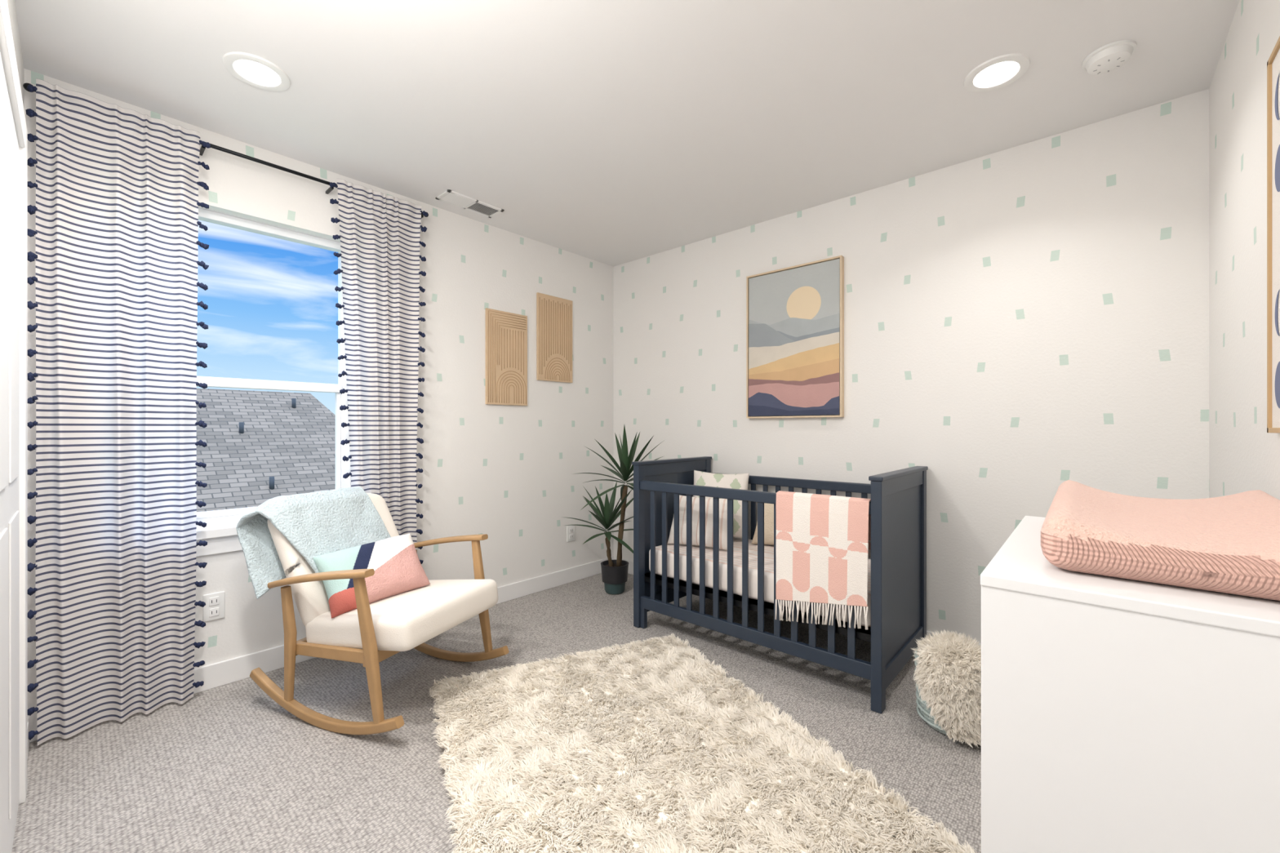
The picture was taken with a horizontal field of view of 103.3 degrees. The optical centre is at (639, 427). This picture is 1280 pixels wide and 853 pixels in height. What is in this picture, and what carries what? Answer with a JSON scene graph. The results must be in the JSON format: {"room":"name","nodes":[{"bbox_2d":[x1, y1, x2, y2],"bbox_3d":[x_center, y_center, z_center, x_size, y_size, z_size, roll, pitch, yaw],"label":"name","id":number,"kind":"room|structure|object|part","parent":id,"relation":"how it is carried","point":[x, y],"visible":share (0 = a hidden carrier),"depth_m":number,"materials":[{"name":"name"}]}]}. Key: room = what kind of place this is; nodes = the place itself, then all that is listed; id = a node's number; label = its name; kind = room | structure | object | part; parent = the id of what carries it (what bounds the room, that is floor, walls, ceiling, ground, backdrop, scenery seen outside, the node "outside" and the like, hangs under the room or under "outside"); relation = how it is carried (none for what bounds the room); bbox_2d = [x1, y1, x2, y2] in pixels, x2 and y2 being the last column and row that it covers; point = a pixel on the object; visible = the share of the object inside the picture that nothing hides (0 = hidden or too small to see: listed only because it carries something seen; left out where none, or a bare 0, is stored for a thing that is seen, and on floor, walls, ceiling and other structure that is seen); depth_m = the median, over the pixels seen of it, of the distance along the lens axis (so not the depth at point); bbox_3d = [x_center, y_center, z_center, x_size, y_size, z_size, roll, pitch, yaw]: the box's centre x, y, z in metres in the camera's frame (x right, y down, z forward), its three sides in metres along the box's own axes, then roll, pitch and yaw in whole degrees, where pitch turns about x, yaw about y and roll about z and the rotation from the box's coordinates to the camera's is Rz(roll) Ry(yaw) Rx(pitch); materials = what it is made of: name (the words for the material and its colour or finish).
{"room":"bedroom","nodes":[
{"label":"bedroom","id":0,"kind":"room"},
{"bbox_2d":[6,0,24,110],"bbox_3d":[-1.076,-0.080,0.707,3.213,2.440,0.140,0,0,42],"label":"wall","id":1,"kind":"structure","parent":0,"point":[11,3],"depth_m":1.62,"materials":[{"name":"white paint"}]},
{"bbox_2d":[0,50,19,852],"bbox_3d":[-1.575,0.140,1.254,0.820,1.980,0.010,0,0,42],"label":"door","id":2,"kind":"structure","parent":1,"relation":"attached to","point":[10,495],"depth_m":1.28,"materials":[{"name":"white"}]},
{"bbox_2d":[0,100,7,492],"bbox_3d":[-1.414,-0.285,1.119,0.280,0.850,0.004,0,0,42],"label":"panel","id":3,"kind":"object","parent":2,"relation":"attached to","point":[3,131],"visible":1,"depth_m":1.15,"materials":[{"name":"white wood"}]},
{"bbox_2d":[0,528,7,852],"bbox_3d":[-1.414,0.615,1.119,0.280,0.750,0.004,0,0,42],"label":"panel","id":4,"kind":"object","parent":2,"relation":"attached to","point":[3,537],"visible":1,"depth_m":1.15,"materials":[{"name":"white"}]},
{"bbox_2d":[8,146,18,483],"bbox_3d":[-1.697,-0.285,1.373,0.280,0.850,0.004,0,0,42],"label":"panel","id":5,"kind":"object","parent":2,"relation":"attached to","point":[13,179],"visible":1,"depth_m":1.31,"materials":[{"name":"white wood"}]},
{"bbox_2d":[8,511,18,819],"bbox_3d":[-1.697,0.615,1.373,0.280,0.750,0.004,0,0,42],"label":"panel","id":6,"kind":"object","parent":2,"relation":"attached to","point":[14,522],"visible":1,"depth_m":1.31,"materials":[{"name":"white"}]},
{"bbox_2d":[0,0,25,147],"bbox_3d":[-1.571,-0.895,1.258,0.820,0.090,0.022,0,0,42],"label":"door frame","id":7,"kind":"structure","parent":1,"relation":"in","point":[6,44],"depth_m":1.23,"materials":[{"name":"white wood"}]},
{"bbox_2d":[18,120,27,804],"bbox_3d":[-1.910,0.100,1.562,0.090,2.080,0.022,0,0,42],"label":"door frame","id":8,"kind":"structure","parent":1,"relation":"attached to","point":[23,151],"depth_m":1.54,"materials":[{"name":"white"}]},
{"bbox_2d":[27,715,30,755],"bbox_3d":[-2.081,1.087,1.709,0.351,0.105,0.014,0,0,42],"label":"baseboard","id":9,"kind":"structure","parent":1,"relation":"attached to","point":[28,717],"depth_m":1.79,"materials":[{"name":"white"}]},
{"bbox_2d":[24,68,613,709],"bbox_3d":[-1.273,-0.080,3.002,0.140,2.440,3.300,0,0,42],"label":"wall","id":10,"kind":"structure","parent":0,"point":[504,473],"depth_m":3.12,"materials":[{"name":"paint"}]},
{"bbox_2d":[202,591,225,622],"bbox_3d":[-1.870,0.785,2.222,0.014,0.118,0.075,0,0,42],"label":"wall outlet","id":11,"kind":"object","parent":10,"relation":"attached to","point":[215,607],"visible":0.98,"depth_m":2.22,"materials":[{"name":"white plastic"}]},
{"bbox_2d":[208,596,219,606],"bbox_3d":[-1.868,0.761,2.220,0.006,0.036,0.034,0,0,42],"label":"socket","id":12,"kind":"object","parent":11,"relation":"attached to","point":[213,601],"depth_m":2.22,"materials":[{"name":"white plastic"}]},
{"bbox_2d":[208,607,219,617],"bbox_3d":[-1.868,0.809,2.220,0.006,0.036,0.034,0,0,42],"label":"socket","id":13,"kind":"object","parent":11,"relation":"attached to","point":[213,611],"depth_m":2.22,"materials":[{"name":"white plastic"}]},
{"bbox_2d":[196,523,237,540],"bbox_3d":[-1.807,0.461,2.330,0.100,0.038,0.945,0,0,42],"label":"windowsill","id":14,"kind":"structure","parent":10,"relation":"in","point":[215,531],"depth_m":2.22,"materials":[{"name":"white"}]},
{"bbox_2d":[195,534,242,556],"bbox_3d":[-1.788,0.517,2.313,0.012,0.075,0.905,0,0,42],"label":"apron","id":15,"kind":"object","parent":10,"relation":"attached to","point":[225,544],"visible":0.02,"depth_m":2.23,"materials":[{"name":"white"}]},
{"bbox_2d":[22,82,428,217],"bbox_3d":[-1.705,-1.197,2.340,0.099,0.034,1.453,0,0,42],"label":"curtain rod","id":16,"kind":"object","parent":10,"relation":"attached to","point":[202,148],"visible":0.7,"depth_m":2.29,"materials":[{"name":"black metal"}]},
{"bbox_2d":[25,78,210,746],"bbox_3d":[-1.996,-0.052,1.967,0.069,2.360,0.500,0,0,42],"label":"striped curtain","id":17,"kind":"object","parent":16,"relation":"hanging from","point":[117,203],"visible":0.99,"depth_m":1.94,"materials":[{"name":"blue fabric"}]},
{"bbox_2d":[329,178,427,564],"bbox_3d":[-1.362,-0.052,2.661,0.066,2.360,0.486,0,0,42],"label":"striped curtain","id":18,"kind":"object","parent":16,"relation":"hanging from","point":[380,233],"visible":0.66,"depth_m":2.68,"materials":[{"name":"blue fabric"}]},
{"bbox_2d":[196,376,342,519],"bbox_3d":[-1.859,0.088,2.377,0.060,0.633,0.815,0,0,42],"label":"window","id":19,"kind":"structure","parent":10,"relation":"in","point":[215,382],"depth_m":2.45,"materials":[{"name":"white plastic"}]},
{"bbox_3d":[-1.859,0.110,2.377,0.030,0.590,0.815,0,0,42],"label":"lower sash","id":20,"kind":"part","parent":19,"relation":"part of","materials":[{"name":"clear glass"}]},
{"bbox_2d":[196,208,351,528],"bbox_3d":[-1.865,-0.265,2.382,0.055,1.420,0.905,0,0,42],"label":"frame","id":21,"kind":"object","parent":10,"relation":"attached to","point":[211,216],"visible":0.13,"depth_m":2.54,"materials":[{"name":"white plastic"}]},
{"bbox_2d":[30,555,613,742],"bbox_3d":[-1.215,1.087,2.951,0.014,0.105,3.020,0,0,42],"label":"baseboard","id":22,"kind":"structure","parent":10,"relation":"attached to","point":[217,674],"depth_m":2.38,"materials":[{"name":"white"}]},
{"bbox_2d":[485,307,527,405],"bbox_3d":[-0.874,-0.455,3.329,0.016,0.610,0.312,0,0,42],"label":"wood panel","id":23,"kind":"object","parent":10,"relation":"attached to","point":[506,333],"visible":1,"depth_m":3.31,"materials":[{"name":"brown wood"}]},
{"bbox_2d":[536,292,572,382],"bbox_3d":[-0.608,-0.635,3.627,0.016,0.606,0.315,0,0,42],"label":"wood panel","id":24,"kind":"object","parent":10,"relation":"attached to","point":[553,314],"visible":1,"depth_m":3.60,"materials":[{"name":"brown wood"}]},
{"bbox_2d":[566,525,574,542],"bbox_3d":[-0.510,0.780,3.743,0.014,0.118,0.075,0,0,42],"label":"wall outlet","id":25,"kind":"object","parent":10,"relation":"attached to","point":[570,529],"visible":0.97,"depth_m":3.73,"materials":[{"name":"white plastic"}]},
{"bbox_2d":[11,573,981,852],"bbox_3d":[-0.023,1.200,1.885,3.493,0.120,3.300,0,0,42],"label":"floor","id":26,"kind":"structure","parent":0,"point":[227,768],"depth_m":1.79,"materials":[{"name":"carpet"}]},
{"bbox_2d":[235,486,508,734],"bbox_3d":[-1.130,0.713,2.232,0.853,0.854,0.722,0,0,21],"label":"rocking chair","id":27,"kind":"object","parent":26,"relation":"on","point":[362,591],"visible":1,"depth_m":2.07,"materials":[{"name":"white fabric"}]},
{"bbox_3d":[-1.381,0.856,1.991,0.048,0.466,0.041,0,0,21],"label":"leg","id":28,"kind":"part","parent":27,"relation":"part of","materials":[{"name":"brown wood"}]},
{"bbox_2d":[235,486,391,599],"bbox_3d":[-1.401,0.487,2.267,0.326,0.404,0.567,0,0,21],"label":"throw","id":29,"kind":"object","parent":27,"relation":"on","point":[292,535],"depth_m":2.11,"materials":[{"name":"fabric"}]},
{"bbox_3d":[-1.222,0.575,1.915,0.526,0.123,0.066,0,0,21],"label":"armrest","id":30,"kind":"part","parent":27,"relation":"part of","materials":[{"name":"brown wood"}]},
{"bbox_3d":[-1.177,0.864,1.944,0.423,0.073,0.024,0,0,21],"label":"rail","id":31,"kind":"part","parent":27,"relation":"part of","materials":[{"name":"brown wood"}]},
{"bbox_2d":[266,493,399,626],"bbox_3d":[-1.345,0.566,2.315,0.105,0.550,0.560,-31,-11,18],"label":"cushion","id":32,"kind":"object","parent":27,"relation":"on","point":[311,600],"depth_m":2.06,"materials":[{"name":"white fabric"}]},
{"bbox_3d":[-1.082,0.868,2.213,0.435,0.075,0.620,0,0,21],"label":"seat frame","id":33,"kind":"part","parent":27,"relation":"part of","materials":[{"name":"brown wood"}]},
{"bbox_3d":[-0.983,0.812,1.838,0.124,0.540,0.043,0,0,21],"label":"leg","id":34,"kind":"part","parent":27,"relation":"part of","materials":[{"name":"brown wood"}]},
{"bbox_2d":[313,533,430,618],"bbox_3d":[-1.151,0.624,2.201,0.236,0.242,0.440,0,0,36],"label":"lumbar pillow","id":35,"kind":"object","parent":27,"relation":"on","point":[399,573],"depth_m":2.14,"materials":[{"name":"multicoloured fabric"}]},
{"bbox_2d":[305,579,497,651],"bbox_3d":[-0.996,0.783,2.180,0.540,0.135,0.560,-7,-3,21],"label":"seat cushion","id":36,"kind":"object","parent":27,"relation":"on","point":[404,620],"depth_m":1.99,"materials":[{"name":"white fabric"}]},
{"bbox_3d":[-0.985,0.575,2.528,0.526,0.123,0.066,0,0,21],"label":"armrest","id":37,"kind":"part","parent":27,"relation":"part of","materials":[{"name":"brown wood"}]},
{"bbox_3d":[-0.757,0.812,2.425,0.124,0.540,0.043,0,0,21],"label":"leg","id":38,"kind":"part","parent":27,"relation":"part of","materials":[{"name":"brown wood"}]},
{"bbox_2d":[560,425,663,594],"bbox_3d":[-0.143,0.554,3.482,0.801,1.163,0.742,0,0,42],"label":"yucca","id":39,"kind":"object","parent":26,"relation":"on","point":[614,572],"visible":0.95,"depth_m":3.47,"materials":[{"name":"green plant"}]},
{"bbox_2d":[600,560,628,594],"bbox_3d":[-0.175,1.038,3.510,0.196,0.195,0.196,0,0,42],"label":"pot","id":40,"kind":"object","parent":26,"relation":"on","point":[614,572],"depth_m":3.44,"materials":[{"name":"grey ceramic"}]},
{"bbox_2d":[427,633,977,852],"bbox_3d":[-0.013,1.101,1.730,1.254,0.075,1.625,0,0,-26],"label":"rug","id":41,"kind":"object","parent":26,"relation":"on","point":[650,746],"visible":1,"depth_m":1.63,"materials":[{"name":"white carpet"}]},
{"bbox_2d":[631,456,928,714],"bbox_3d":[0.699,0.667,2.725,1.352,0.945,0.757,0,0,42],"label":"crib","id":42,"kind":"object","parent":26,"relation":"on","point":[806,561],"visible":1,"depth_m":2.38,"materials":[{"name":"blue wood"}]},
{"bbox_3d":[0.221,0.637,3.164,0.014,0.725,0.632,0,0,42],"label":"panel","id":43,"kind":"part","parent":42,"relation":"part of","materials":[{"name":"blue wood"}]},
{"bbox_2d":[666,494,733,550],"bbox_3d":[0.354,0.545,2.943,0.383,0.280,0.165,0,0,28],"label":"striped pillow","id":44,"kind":"object","parent":42,"relation":"on","point":[682,499],"depth_m":2.89,"materials":[{"name":"white fabric"}]},
{"bbox_2d":[693,470,749,537],"bbox_3d":[0.487,0.470,3.134,0.371,0.400,0.157,0,0,17],"label":"sage pillow","id":45,"kind":"object","parent":42,"relation":"on","point":[740,481],"depth_m":3.11,"materials":[{"name":"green fabric"}]},
{"bbox_3d":[0.478,0.327,2.478,1.256,0.050,0.036,0,0,42],"label":"rail","id":46,"kind":"part","parent":42,"relation":"part of","materials":[{"name":"blue wood"}]},
{"bbox_3d":[0.478,0.994,2.478,1.256,0.063,0.028,0,0,42],"label":"rail","id":47,"kind":"part","parent":42,"relation":"part of","materials":[{"name":"blue wood"}]},
{"bbox_3d":[0.705,0.765,2.731,1.236,0.156,0.612,0,0,42],"label":"mattress","id":48,"kind":"part","parent":42,"relation":"part of","materials":[{"name":"white fabric"}]},
{"bbox_2d":[751,502,773,545],"bbox_3d":[0.804,0.562,2.954,0.286,0.245,0.135,0,0,31],"label":"pillow","id":49,"kind":"object","parent":42,"relation":"on","point":[768,508],"depth_m":2.95,"materials":[{"name":"beige fabric"}]},
{"bbox_3d":[0.930,0.327,2.983,1.256,0.050,0.036,0,0,42],"label":"rail","id":50,"kind":"part","parent":42,"relation":"part of","materials":[{"name":"blue wood"}]},
{"bbox_2d":[775,490,871,606],"bbox_3d":[0.789,0.535,2.193,0.408,0.490,0.074,0,0,42],"label":"throw","id":51,"kind":"object","parent":42,"relation":"on","point":[823,542],"depth_m":2.16,"materials":[{"name":"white fabric"}]},
{"bbox_3d":[1.189,0.637,2.299,0.014,0.725,0.632,0,0,42],"label":"panel","id":52,"kind":"part","parent":42,"relation":"part of","materials":[{"name":"blue wood"}]},
{"bbox_2d":[911,629,981,747],"bbox_3d":[1.204,0.959,1.918,0.318,0.355,0.336,0,0,26],"label":"pouf","id":53,"kind":"object","parent":26,"relation":"on","point":[948,673],"visible":0.77,"depth_m":1.83,"materials":[{"name":"white fur"}]},
{"bbox_2d":[915,648,946,735],"bbox_3d":[1.205,1.009,1.941,0.264,0.254,0.264,0,0,42],"label":"basket","id":54,"kind":"object","parent":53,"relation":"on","point":[924,713],"depth_m":1.90,"materials":[{"name":"wicker"}]},
{"bbox_2d":[927,657,981,742],"bbox_3d":[1.175,0.970,1.866,0.238,0.280,0.151,0,0,42],"label":"throw blanket","id":55,"kind":"object","parent":53,"relation":"hanging from","point":[965,673],"depth_m":1.81,"materials":[{"name":"fabric"}]},
{"bbox_2d":[980,515,1279,852],"bbox_3d":[1.077,0.705,1.095,0.486,0.870,0.836,0,0,42],"label":"dresser","id":56,"kind":"object","parent":26,"relation":"on","point":[1119,715],"visible":0.96,"depth_m":0.81,"materials":[{"name":"white wood"}]},
{"bbox_2d":[1040,480,1279,600],"bbox_3d":[1.125,0.207,1.076,0.392,0.123,0.690,0,0,42],"label":"changing pad","id":57,"kind":"object","parent":56,"relation":"on","point":[1230,544],"visible":1,"depth_m":0.91,"materials":[{"name":"pink fabric"}]},
{"bbox_2d":[14,0,1239,266],"bbox_3d":[-0.023,-1.360,1.885,3.493,0.120,3.300,0,0,42],"label":"ceiling","id":58,"kind":"structure","parent":0,"point":[613,133],"depth_m":1.94,"materials":[{"name":"white paint"}]},
{"bbox_2d":[222,51,290,91],"bbox_3d":[-1.397,-1.296,1.849,0.200,0.009,0.200,0,0,42],"label":"recessed light","id":59,"kind":"object","parent":58,"relation":"in","point":[255,71],"visible":1,"depth_m":1.84,"materials":[{"name":"white plastic"}]},
{"bbox_2d":[435,189,504,217],"bbox_3d":[-0.982,-1.296,2.937,0.150,0.008,0.350,0,0,42],"label":"ceiling vent","id":60,"kind":"object","parent":58,"relation":"attached to","point":[450,197],"depth_m":2.92,"materials":[{"name":"white metal"}]},
{"bbox_2d":[963,53,1030,93],"bbox_3d":[1.306,-1.296,1.856,0.200,0.009,0.200,0,0,42],"label":"recessed light","id":61,"kind":"object","parent":58,"relation":"in","point":[998,72],"visible":1,"depth_m":1.85,"materials":[{"name":"white plastic"}]},
{"bbox_2d":[1081,39,1137,74],"bbox_3d":[1.634,-1.281,1.764,0.140,0.038,0.140,0,0,42],"label":"smoke detector","id":62,"kind":"object","parent":58,"relation":"attached to","point":[1108,57],"visible":1,"depth_m":1.74,"materials":[{"name":"white plastic"}]},
{"bbox_2d":[613,88,1208,644],"bbox_3d":[1.030,-0.080,3.063,3.213,2.440,0.140,0,0,42],"label":"wall","id":63,"kind":"structure","parent":0,"point":[1021,322],"depth_m":2.43,"materials":[{"name":"paint"}]},
{"bbox_2d":[746,255,844,418],"bbox_3d":[0.916,-0.513,3.046,0.602,0.906,0.038,0,0,42],"label":"framed landscape print","id":64,"kind":"object","parent":63,"relation":"attached to","point":[795,314],"visible":1,"depth_m":3.02,"materials":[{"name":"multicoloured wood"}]},
{"bbox_2d":[613,556,981,645],"bbox_3d":[0.984,1.087,3.001,3.199,0.105,0.014,0,0,42],"label":"baseboard","id":65,"kind":"structure","parent":63,"relation":"attached to","point":[630,571],"depth_m":3.93,"materials":[{"name":"white"}]},
{"bbox_2d":[1208,0,1279,500],"bbox_3d":[1.227,-0.080,0.768,0.140,2.440,3.300,0,0,42],"label":"wall","id":66,"kind":"structure","parent":0,"point":[1243,457],"depth_m":1.55,"materials":[{"name":"paint"}]},
{"bbox_2d":[1266,35,1279,433],"bbox_3d":[1.312,-0.434,0.983,0.020,0.892,0.615,0,0,42],"label":"print","id":67,"kind":"object","parent":66,"relation":"attached to","point":[1273,62],"visible":1,"depth_m":1.19,"materials":[{"name":"white paper"}]},
{"label":"outside","id":68,"kind":"structure","parent":0,"visible":0},
{"bbox_2d":[196,388,335,511],"bbox_3d":[-9.789,0.705,6.305,5.000,3.070,14.350,0,0,42],"label":"roof","id":69,"kind":"structure","parent":68,"point":[295,446],"depth_m":9.89,"materials":[{"name":"tile"}]},
{"bbox_2d":[239,422,244,433],"bbox_3d":[-7.852,0.041,9.972,0.080,0.300,0.080,0,0,42],"label":"vent pipe","id":70,"kind":"object","parent":69,"relation":"attached to","point":[241,424],"visible":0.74,"depth_m":9.94,"materials":[{"name":"grey metal"}]},
{"bbox_2d":[269,476,274,489],"bbox_3d":[-6.559,1.023,9.017,0.080,0.300,0.080,0,0,42],"label":"vent pipe","id":71,"kind":"object","parent":69,"relation":"attached to","point":[271,478],"visible":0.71,"depth_m":8.99,"materials":[{"name":"grey metal"}]},
{"bbox_2d":[291,398,296,408],"bbox_3d":[-7.790,-0.512,11.392,0.080,0.300,0.080,0,0,42],"label":"vent pipe","id":72,"kind":"object","parent":69,"relation":"attached to","point":[293,400],"visible":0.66,"depth_m":11.36,"materials":[{"name":"grey metal"}]}
]}

